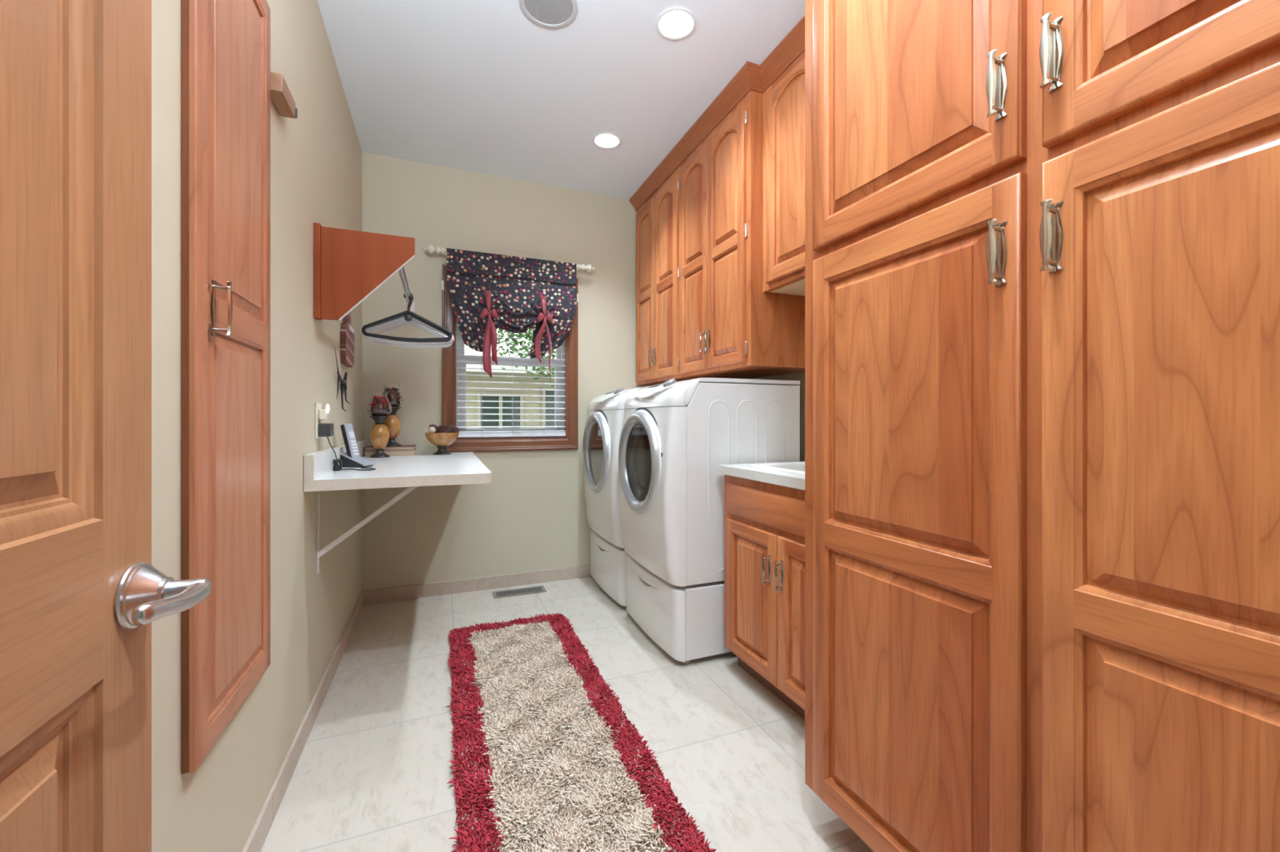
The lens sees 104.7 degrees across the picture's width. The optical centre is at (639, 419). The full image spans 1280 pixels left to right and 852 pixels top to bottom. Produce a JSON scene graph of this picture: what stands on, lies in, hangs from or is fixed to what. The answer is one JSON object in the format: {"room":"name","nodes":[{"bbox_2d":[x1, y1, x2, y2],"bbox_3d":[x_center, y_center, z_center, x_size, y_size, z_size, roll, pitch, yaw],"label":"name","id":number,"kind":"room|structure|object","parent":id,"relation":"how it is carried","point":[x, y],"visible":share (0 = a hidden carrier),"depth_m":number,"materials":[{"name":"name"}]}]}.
{"room":"laundry room","nodes":[
{"label":"laundry room","id":0,"kind":"room"},
{"bbox_2d":[151,0,362,851],"bbox_3d":[-1.076,-0.247,1.322,0.120,2.735,3.535,0,0,-22],"label":"wall","id":1,"kind":"structure","parent":0,"point":[316,156],"depth_m":1.46,"materials":[{"name":"paint"}]},
{"bbox_2d":[0,0,212,851],"bbox_3d":[-0.438,0.097,0.254,0.107,2.030,0.776,0,0,-22],"label":"door","id":2,"kind":"structure","parent":1,"relation":"in","point":[82,593],"depth_m":0.49,"materials":[{"name":"brown wood"}]},
{"bbox_2d":[181,0,270,774],"bbox_3d":[-0.898,-0.219,1.117,0.054,1.746,0.429,0,0,-22],"label":"cabinet","id":3,"kind":"object","parent":1,"relation":"attached to","point":[225,44],"visible":1,"depth_m":1.02,"materials":[{"name":"brown wood"}]},
{"bbox_2d":[270,71,297,118],"bbox_3d":[-1.022,-0.921,1.410,0.043,0.049,0.139,0,0,-22],"label":"wall block","id":4,"kind":"object","parent":1,"relation":"attached to","point":[281,95],"visible":0.91,"depth_m":1.39,"materials":[{"name":"brown wood"}]},
{"bbox_2d":[241,591,364,851],"bbox_3d":[-1.031,1.079,1.387,0.011,0.082,3.424,0,0,-22],"label":"baseboard","id":5,"kind":"structure","parent":1,"relation":"attached to","point":[256,839],"depth_m":1.59,"materials":[{"name":"wood"}]},
{"bbox_2d":[315,402,321,438],"bbox_3d":[-1.244,0.005,1.912,0.007,0.136,0.092,0,0,-22],"label":"outlet plate","id":6,"kind":"object","parent":1,"relation":"attached to","point":[317,406],"visible":0.73,"depth_m":1.88,"materials":[{"name":"beige plastic"}]},
{"bbox_2d":[319,404,329,420],"bbox_3d":[-1.226,-0.028,1.919,0.031,0.062,0.040,0,0,-22],"label":"night light","id":7,"kind":"object","parent":6,"relation":"attached to","point":[322,413],"visible":1,"depth_m":1.90,"materials":[{"name":"beige plastic"}]},
{"bbox_2d":[318,423,337,461],"bbox_3d":[-1.236,0.107,1.962,0.044,0.183,0.144,0,0,-22],"label":"power adapter","id":8,"kind":"object","parent":1,"relation":"attached to","point":[326,430],"visible":1,"depth_m":1.90,"materials":[{"name":"grey plastic"}]},
{"bbox_2d":[303,440,368,480],"bbox_3d":[-1.407,0.169,2.352,0.030,0.088,1.371,0,0,-22],"label":"backsplash","id":9,"kind":"structure","parent":1,"relation":"attached to","point":[317,464],"depth_m":1.85,"materials":[{"name":"white laminate"}]},
{"bbox_2d":[334,347,349,411],"bbox_3d":[-1.385,-0.178,2.294,0.019,0.284,0.312,0,0,-22],"label":"iron hook","id":10,"kind":"object","parent":1,"relation":"attached to","point":[343,382],"visible":1,"depth_m":2.30,"materials":[{"name":"brown metal"}]},
{"bbox_2d":[340,312,354,367],"bbox_3d":[-1.449,-0.407,2.449,0.026,0.285,0.245,0,0,-22],"label":"wall plaque","id":11,"kind":"object","parent":1,"relation":"attached to","point":[347,331],"visible":0.95,"depth_m":2.39,"materials":[{"name":"paint"}]},
{"bbox_2d":[313,222,415,320],"bbox_3d":[-1.067,-0.557,1.928,0.346,0.358,0.040,0,0,-22],"label":"rod bracket","id":12,"kind":"object","parent":1,"relation":"attached to","point":[349,266],"visible":1,"depth_m":1.90,"materials":[{"name":"brown wood"}]},
{"bbox_2d":[398,266,415,313],"bbox_3d":[-1.186,-0.618,2.535,0.025,0.025,1.198,0,0,-22],"label":"rod","id":13,"kind":"object","parent":12,"relation":"attached to","point":[402,272],"visible":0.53,"depth_m":2.22,"materials":[{"name":"white metal"}]},
{"bbox_2d":[366,301,415,342],"bbox_3d":[-1.210,-0.520,2.601,0.419,0.236,0.012,-1,0,-22],"label":"clothes hanger","id":14,"kind":"object","parent":13,"relation":"hanging from","point":[370,330],"visible":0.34,"depth_m":2.55,"materials":[{"name":"white plastic"}]},
{"bbox_2d":[365,300,435,342],"bbox_3d":[-1.204,-0.519,2.580,0.402,0.236,0.012,1,0,-22],"label":"clothes hanger","id":15,"kind":"object","parent":13,"relation":"hanging from","point":[384,323],"visible":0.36,"depth_m":2.54,"materials":[{"name":"white plastic"}]},
{"bbox_2d":[360,297,453,341],"bbox_3d":[-1.190,-0.520,2.539,0.433,0.236,0.012,1,0,-22],"label":"clothes hanger","id":16,"kind":"object","parent":13,"relation":"hanging from","point":[451,339],"visible":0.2,"depth_m":2.53,"materials":[{"name":"white"}]},
{"bbox_2d":[361,292,452,341],"bbox_3d":[-1.165,-0.516,2.484,0.415,0.248,0.026,0,0,-22],"label":"clothes hanger","id":17,"kind":"object","parent":13,"relation":"hanging from","point":[408,317],"visible":0.85,"depth_m":2.48,"materials":[{"name":"black plastic"}]},
{"bbox_2d":[365,296,450,342],"bbox_3d":[-1.180,-0.516,2.513,0.415,0.248,0.021,1,0,-22],"label":"clothes hanger","id":18,"kind":"object","parent":13,"relation":"hanging from","point":[439,330],"visible":0.19,"depth_m":2.53,"materials":[{"name":"black plastic"}]},
{"bbox_2d":[369,302,448,344],"bbox_3d":[-1.225,-0.520,2.641,0.403,0.236,0.012,-2,1,-22],"label":"clothes hanger","id":19,"kind":"object","parent":13,"relation":"hanging from","point":[388,326],"visible":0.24,"depth_m":2.62,"materials":[{"name":"white plastic"}]},
{"bbox_2d":[367,305,450,346],"bbox_3d":[-1.259,-0.519,2.697,0.423,0.236,0.012,0,0,-22],"label":"clothes hanger","id":20,"kind":"object","parent":13,"relation":"hanging from","point":[424,326],"visible":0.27,"depth_m":2.73,"materials":[{"name":"white plastic"}]},
{"bbox_2d":[372,306,446,346],"bbox_3d":[-1.266,-0.520,2.740,0.404,0.236,0.013,-1,0,-22],"label":"clothes hanger","id":21,"kind":"object","parent":13,"relation":"hanging from","point":[402,325],"visible":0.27,"depth_m":2.70,"materials":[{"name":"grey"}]},
{"bbox_2d":[364,301,453,343],"bbox_3d":[-1.219,-0.520,2.620,0.432,0.236,0.013,-1,1,-22],"label":"clothes hanger","id":22,"kind":"object","parent":13,"relation":"hanging from","point":[406,301],"visible":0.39,"depth_m":2.61,"materials":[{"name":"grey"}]},
{"bbox_2d":[367,303,453,344],"bbox_3d":[-1.233,-0.520,2.661,0.431,0.236,0.012,-2,1,-21],"label":"clothes hanger","id":23,"kind":"object","parent":13,"relation":"hanging from","point":[406,304],"visible":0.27,"depth_m":2.64,"materials":[{"name":"white plastic"}]},
{"bbox_2d":[369,303,453,345],"bbox_3d":[-1.243,-0.520,2.680,0.431,0.236,0.012,-1,1,-23],"label":"clothes hanger","id":24,"kind":"object","parent":13,"relation":"hanging from","point":[407,304],"visible":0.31,"depth_m":2.69,"materials":[{"name":"grey plastic"}]},
{"bbox_2d":[370,309,452,347],"bbox_3d":[-1.271,-0.519,2.761,0.420,0.236,0.012,0,0,-22],"label":"clothes hanger","id":25,"kind":"object","parent":13,"relation":"hanging from","point":[415,309],"visible":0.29,"depth_m":2.73,"materials":[{"name":"white plastic"}]},
{"bbox_2d":[381,298,448,342],"bbox_3d":[-1.201,-0.520,2.558,0.415,0.236,0.012,0,0,-21],"label":"clothes hanger","id":26,"kind":"object","parent":13,"relation":"hanging from","point":[406,299],"visible":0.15,"depth_m":2.56,"materials":[{"name":"grey plastic"}]},
{"bbox_2d":[386,308,452,346],"bbox_3d":[-1.267,-0.520,2.717,0.434,0.236,0.012,0,0,-22],"label":"clothes hanger","id":27,"kind":"object","parent":13,"relation":"hanging from","point":[414,308],"visible":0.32,"depth_m":2.73,"materials":[{"name":"white plastic"}]},
{"bbox_2d":[404,310,447,348],"bbox_3d":[-1.287,-0.520,2.779,0.409,0.236,0.012,1,0,-22],"label":"clothes hanger","id":28,"kind":"object","parent":13,"relation":"hanging from","point":[415,310],"visible":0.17,"depth_m":2.81,"materials":[{"name":"white plastic"}]},
{"bbox_2d":[316,486,417,574],"bbox_3d":[-1.052,0.424,1.988,0.420,0.345,0.026,0,0,-22],"label":"bracket","id":29,"kind":"object","parent":1,"relation":"attached to","point":[347,534],"visible":0.84,"depth_m":1.94,"materials":[{"name":"white metal"}]},
{"bbox_2d":[303,440,491,492],"bbox_3d":[-1.129,0.189,2.464,0.628,0.127,1.371,0,0,-22],"label":"desk","id":30,"kind":"object","parent":1,"relation":"attached to","point":[420,469],"visible":0.91,"depth_m":1.92,"materials":[{"name":"white laminate"}]},
{"bbox_2d":[333,458,376,471],"bbox_3d":[-1.190,0.189,2.071,0.160,0.048,0.097,0,0,-5],"label":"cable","id":31,"kind":"object","parent":30,"relation":"on","point":[336,468],"visible":1,"depth_m":2.03,"materials":[{"name":"black plastic"}]},
{"bbox_2d":[340,452,375,467],"bbox_3d":[-1.270,0.181,2.207,0.129,0.063,0.080,0,0,4],"label":"phone base","id":32,"kind":"object","parent":30,"relation":"on","point":[348,462],"visible":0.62,"depth_m":2.17,"materials":[{"name":"black plastic"}]},
{"bbox_2d":[340,423,359,458],"bbox_3d":[-1.296,0.100,2.209,0.062,0.162,0.051,0,0,4],"label":"handset","id":33,"kind":"object","parent":32,"relation":"in","point":[347,429],"visible":1,"depth_m":2.19,"materials":[{"name":"black plastic"}]},
{"bbox_2d":[367,391,391,457],"bbox_3d":[-1.458,0.029,2.766,0.125,0.367,0.125,0,0,-22],"label":"candle holder","id":34,"kind":"object","parent":30,"relation":"on","point":[379,406],"visible":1,"depth_m":2.73,"materials":[{"name":"brown ceramic"}]},
{"bbox_2d":[367,391,391,416],"bbox_3d":[-1.458,-0.086,2.766,0.125,0.136,0.125,0,0,-22],"label":"glass shade","id":35,"kind":"object","parent":34,"relation":"on","point":[379,405],"depth_m":2.73,"materials":[{"name":"red"}]},
{"bbox_2d":[369,416,389,424],"bbox_3d":[-1.458,0.006,2.766,0.103,0.048,0.103,0,0,-22],"label":"cup","id":36,"kind":"object","parent":34,"relation":"on","point":[378,420],"depth_m":2.74,"materials":[{"name":"brown metal"}]},
{"bbox_2d":[364,449,415,456],"bbox_3d":[-1.479,0.197,2.935,0.263,0.031,0.180,0,0,-24],"label":"book","id":37,"kind":"object","parent":30,"relation":"on","point":[410,452],"visible":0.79,"depth_m":2.87,"materials":[{"name":"beige paper"}]},
{"bbox_2d":[364,444,416,451],"bbox_3d":[-1.478,0.170,2.939,0.259,0.022,0.170,0,0,-20],"label":"book","id":38,"kind":"object","parent":37,"relation":"on","point":[403,447],"visible":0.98,"depth_m":2.88,"materials":[{"name":"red paper"}]},
{"bbox_2d":[382,383,403,446],"bbox_3d":[-1.463,-0.025,2.909,0.125,0.367,0.125,0,0,-22],"label":"candle holder","id":39,"kind":"object","parent":38,"relation":"on","point":[393,423],"visible":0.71,"depth_m":2.88,"materials":[{"name":"brown ceramic"}]},
{"bbox_2d":[382,383,403,407],"bbox_3d":[-1.463,-0.140,2.909,0.125,0.136,0.125,0,0,-22],"label":"glass shade","id":40,"kind":"object","parent":39,"relation":"on","point":[395,397],"depth_m":2.87,"materials":[{"name":"red"}]},
{"bbox_2d":[389,406,400,414],"bbox_3d":[-1.463,-0.048,2.909,0.103,0.048,0.103,0,0,-22],"label":"cup","id":41,"kind":"object","parent":39,"relation":"on","point":[394,409],"depth_m":2.89,"materials":[{"name":"brown metal"}]},
{"bbox_2d":[424,432,459,454],"bbox_3d":[-1.195,0.147,2.985,0.194,0.132,0.194,0,0,-22],"label":"pedestal bowl","id":42,"kind":"object","parent":30,"relation":"on","point":[442,440],"visible":0.97,"depth_m":2.93,"materials":[{"name":"brown metal"}]},
{"bbox_2d":[428,426,435,433],"bbox_3d":[-1.233,0.067,2.927,0.043,0.042,0.043,0,0,-22],"label":"decorative ball","id":43,"kind":"object","parent":42,"relation":"in","point":[432,429],"visible":0.8,"depth_m":2.91,"materials":[{"name":"beige"}]},
{"bbox_2d":[428,423,438,431],"bbox_3d":[-1.243,0.059,2.970,0.057,0.065,0.057,0,0,9],"label":"pine cone","id":44,"kind":"object","parent":42,"relation":"in","point":[430,425],"visible":0.4,"depth_m":2.98,"materials":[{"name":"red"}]},
{"bbox_2d":[438,426,448,433],"bbox_3d":[-1.188,0.070,2.963,0.061,0.058,0.057,0,0,40],"label":"pine cone","id":45,"kind":"object","parent":42,"relation":"in","point":[442,429],"visible":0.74,"depth_m":2.95,"materials":[{"name":"red plant"}]},
{"bbox_2d":[444,423,451,429],"bbox_3d":[-1.173,0.056,3.022,0.059,0.059,0.067,0,0,43],"label":"pine cone","id":46,"kind":"object","parent":42,"relation":"in","point":[447,426],"visible":0.32,"depth_m":3.01,"materials":[{"name":"red plant"}]},
{"bbox_2d":[447,426,457,432],"bbox_3d":[-1.141,0.068,2.990,0.063,0.056,0.057,0,0,-41],"label":"pine cone","id":47,"kind":"object","parent":42,"relation":"in","point":[451,429],"visible":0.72,"depth_m":2.98,"materials":[{"name":"red plant"}]},
{"bbox_2d":[362,151,647,591],"bbox_3d":[-0.669,-0.247,3.455,2.465,2.735,0.120,0,0,-22],"label":"wall","id":48,"kind":"structure","parent":0,"point":[531,516],"depth_m":3.24,"materials":[{"name":"paint"}]},
{"bbox_2d":[440,280,444,290],"bbox_3d":[-1.256,-0.850,3.139,0.018,0.060,0.024,0,0,-22],"label":"clip","id":49,"kind":"object","parent":48,"relation":"attached to","point":[442,282],"visible":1,"depth_m":3.13,"materials":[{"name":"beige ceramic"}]},
{"bbox_2d":[364,564,591,604],"bbox_3d":[-0.640,1.079,3.396,2.214,0.082,0.011,0,0,-22],"label":"baseboard","id":50,"kind":"structure","parent":48,"relation":"attached to","point":[418,591],"depth_m":3.21,"materials":[{"name":"tile"}]},
{"bbox_2d":[462,437,549,439],"bbox_3d":[-0.860,0.137,3.336,0.719,0.017,0.049,0,0,-22],"label":"trim","id":51,"kind":"structure","parent":48,"relation":"attached to","point":[521,437],"depth_m":3.26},
{"bbox_2d":[422,244,595,272],"bbox_3d":[-0.835,-1.044,3.269,1.100,0.074,0.102,0,0,-22],"label":"curtain rod","id":52,"kind":"object","parent":48,"relation":"attached to","point":[430,249],"visible":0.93,"depth_m":3.08,"materials":[{"name":"beige wood"}]},
{"bbox_2d":[446,248,577,381],"bbox_3d":[-0.807,-0.655,3.198,0.828,0.822,0.120,0,0,-22],"label":"valance","id":53,"kind":"object","parent":52,"relation":"hanging from","point":[488,292],"visible":1,"depth_m":3.19,"materials":[{"name":"black"}]},
{"bbox_2d":[442,264,577,452],"bbox_3d":[-0.853,-0.387,3.321,0.886,1.197,0.050,0,0,-22],"label":"trim","id":54,"kind":"structure","parent":48,"relation":"attached to","point":[570,442],"depth_m":3.27,"materials":[{"name":"brown wood"}]},
{"bbox_2d":[456,321,564,439],"bbox_3d":[-0.880,-0.386,3.402,0.728,1.033,0.050,0,0,-22],"label":"window","id":55,"kind":"structure","parent":48,"relation":"in","point":[460,344],"depth_m":3.39,"materials":[{"name":"glass"}]},
{"bbox_2d":[457,328,565,437],"bbox_3d":[-0.857,-0.389,3.345,0.724,1.018,0.065,0,0,-22],"label":"blind","id":56,"kind":"object","parent":55,"relation":"attached to","point":[556,433],"visible":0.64,"depth_m":3.32,"materials":[{"name":"white plastic"}]},
{"bbox_2d":[316,0,804,199],"bbox_3d":[0.245,-1.715,0.537,2.945,0.200,6.215,0,0,-22],"label":"ceiling","id":57,"kind":"structure","parent":0,"point":[475,86],"depth_m":2.34,"materials":[{"name":"white paint"}]},
{"bbox_2d":[519,0,577,28],"bbox_3d":[-0.355,-1.612,1.924,0.224,0.006,0.224,0,0,-22],"label":"ceiling speaker","id":58,"kind":"object","parent":57,"relation":"attached to","point":[550,14],"visible":1,"depth_m":1.95,"materials":[{"name":"grey"}]},
{"bbox_2d":[592,132,621,148],"bbox_3d":[-0.192,-1.657,2.858,0.166,0.096,0.166,0,0,-22],"label":"recessed light","id":59,"kind":"object","parent":57,"relation":"in","point":[602,140],"visible":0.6,"depth_m":2.91,"materials":[{"name":"white plastic"}]},
{"bbox_2d":[655,7,696,39],"bbox_3d":[0.147,-1.657,2.015,0.166,0.096,0.166,0,0,-22],"label":"recessed light","id":60,"kind":"object","parent":57,"relation":"in","point":[673,23],"visible":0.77,"depth_m":2.06,"materials":[{"name":"white plastic"}]},
{"bbox_2d":[260,577,873,851],"bbox_3d":[0.170,1.145,0.562,2.825,0.050,6.115,0,0,-22],"label":"floor","id":61,"kind":"structure","parent":0,"point":[372,772],"depth_m":1.73,"materials":[{"name":"tile"}]},
{"bbox_2d":[492,585,546,598],"bbox_3d":[-0.780,1.117,3.195,0.330,0.005,0.123,0,0,-22],"label":"floor vent","id":62,"kind":"object","parent":61,"relation":"in","point":[498,594],"visible":1,"depth_m":3.19,"materials":[{"name":"beige"}]},
{"bbox_2d":[497,586,541,596],"bbox_3d":[-0.781,1.117,3.194,0.270,0.003,0.086,0,0,-22],"label":"grille","id":63,"kind":"object","parent":62,"relation":"attached to","point":[530,590],"depth_m":3.19,"materials":[{"name":"beige"}]},
{"bbox_2d":[444,613,715,851],"bbox_3d":[-0.251,1.103,1.521,0.652,0.035,2.581,0,0,-22],"label":"runner rug","id":64,"kind":"object","parent":61,"relation":"on","point":[548,760],"visible":1,"depth_m":1.61,"materials":[{"name":"beige carpet"}]},
{"bbox_2d":[590,528,627,606],"bbox_3d":[0.064,0.945,3.305,0.687,0.350,0.685,0,0,-22],"label":"pedestal","id":65,"kind":"object","parent":61,"relation":"on","point":[607,560],"visible":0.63,"depth_m":3.05,"materials":[{"name":"white metal"}]},
{"bbox_2d":[582,386,642,548],"bbox_3d":[0.046,0.278,3.298,0.756,0.951,0.685,0,0,-22],"label":"washing machine","id":66,"kind":"object","parent":65,"relation":"on","point":[603,428],"visible":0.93,"depth_m":3.02,"materials":[{"name":"white metal"}]},
{"bbox_2d":[626,554,731,663],"bbox_3d":[0.338,0.945,2.646,0.687,0.350,0.685,0,0,-22],"label":"pedestal","id":67,"kind":"object","parent":61,"relation":"on","point":[687,623],"visible":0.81,"depth_m":2.28,"materials":[{"name":"white metal"}]},
{"bbox_2d":[617,377,799,586],"bbox_3d":[0.320,0.278,2.637,0.756,0.951,0.687,0,0,-22],"label":"dryer","id":68,"kind":"object","parent":67,"relation":"on","point":[675,436],"visible":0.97,"depth_m":2.29,"materials":[{"name":"white metal"}]},
{"bbox_2d":[724,475,804,719],"bbox_3d":[0.784,0.684,1.950,0.642,0.872,0.817,0,0,-22],"label":"base cabinet","id":69,"kind":"object","parent":61,"relation":"on","point":[765,522],"visible":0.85,"depth_m":1.92,"materials":[{"name":"brown wood"}]},
{"bbox_2d":[718,461,804,490],"bbox_3d":[0.794,0.226,1.962,0.616,0.040,0.832,0,0,-22],"label":"countertop","id":70,"kind":"structure","parent":69,"relation":"on","point":[797,481],"depth_m":1.94,"materials":[{"name":"white laminate"}]},
{"bbox_2d":[749,462,804,474],"bbox_3d":[0.818,0.298,1.954,0.481,0.204,0.671,0,0,-22],"label":"utility sink","id":71,"kind":"object","parent":70,"relation":"in","point":[790,467],"visible":0.17,"depth_m":2.20,"materials":[{"name":"white ceramic"}]},
{"bbox_2d":[804,0,1279,851],"bbox_3d":[1.036,-0.240,0.996,0.888,2.720,1.135,0,0,-22],"label":"pantry cabinet","id":72,"kind":"object","parent":61,"relation":"on","point":[1042,237],"visible":1,"depth_m":0.84,"materials":[{"name":"brown wood"}]},
{"bbox_2d":[751,372,804,461],"bbox_3d":[1.100,-0.247,2.196,0.120,2.735,3.535,0,0,-22],"label":"wall","id":73,"kind":"structure","parent":0,"point":[800,376],"depth_m":2.63,"materials":[{"name":"paint"}]},
{"bbox_2d":[635,164,697,386],"bbox_3d":[0.290,-0.930,3.382,0.494,1.360,0.730,0,0,-22],"label":"upper cabinet","id":74,"kind":"object","parent":73,"relation":"attached to","point":[657,220],"visible":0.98,"depth_m":3.22,"materials":[{"name":"brown wood"}]},
{"bbox_2d":[629,15,804,211],"bbox_3d":[0.404,-1.573,2.588,0.122,0.082,2.287,0,0,-22],"label":"crown molding","id":75,"kind":"structure","parent":74,"relation":"attached to","point":[752,76],"depth_m":2.42,"materials":[{"name":"brown wood"}]},
{"bbox_2d":[679,89,804,378],"bbox_3d":[0.561,-0.930,2.707,0.494,1.360,0.724,0,0,-22],"label":"upper cabinet","id":76,"kind":"object","parent":73,"relation":"attached to","point":[731,328],"visible":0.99,"depth_m":2.44,"materials":[{"name":"brown wood"}]},
{"bbox_2d":[763,50,804,297],"bbox_3d":[0.883,-1.103,1.996,0.426,1.014,0.830,0,0,-22],"label":"upper cabinet","id":77,"kind":"object","parent":73,"relation":"attached to","point":[784,100],"visible":0.3,"depth_m":2.15,"materials":[{"name":"brown wood"}]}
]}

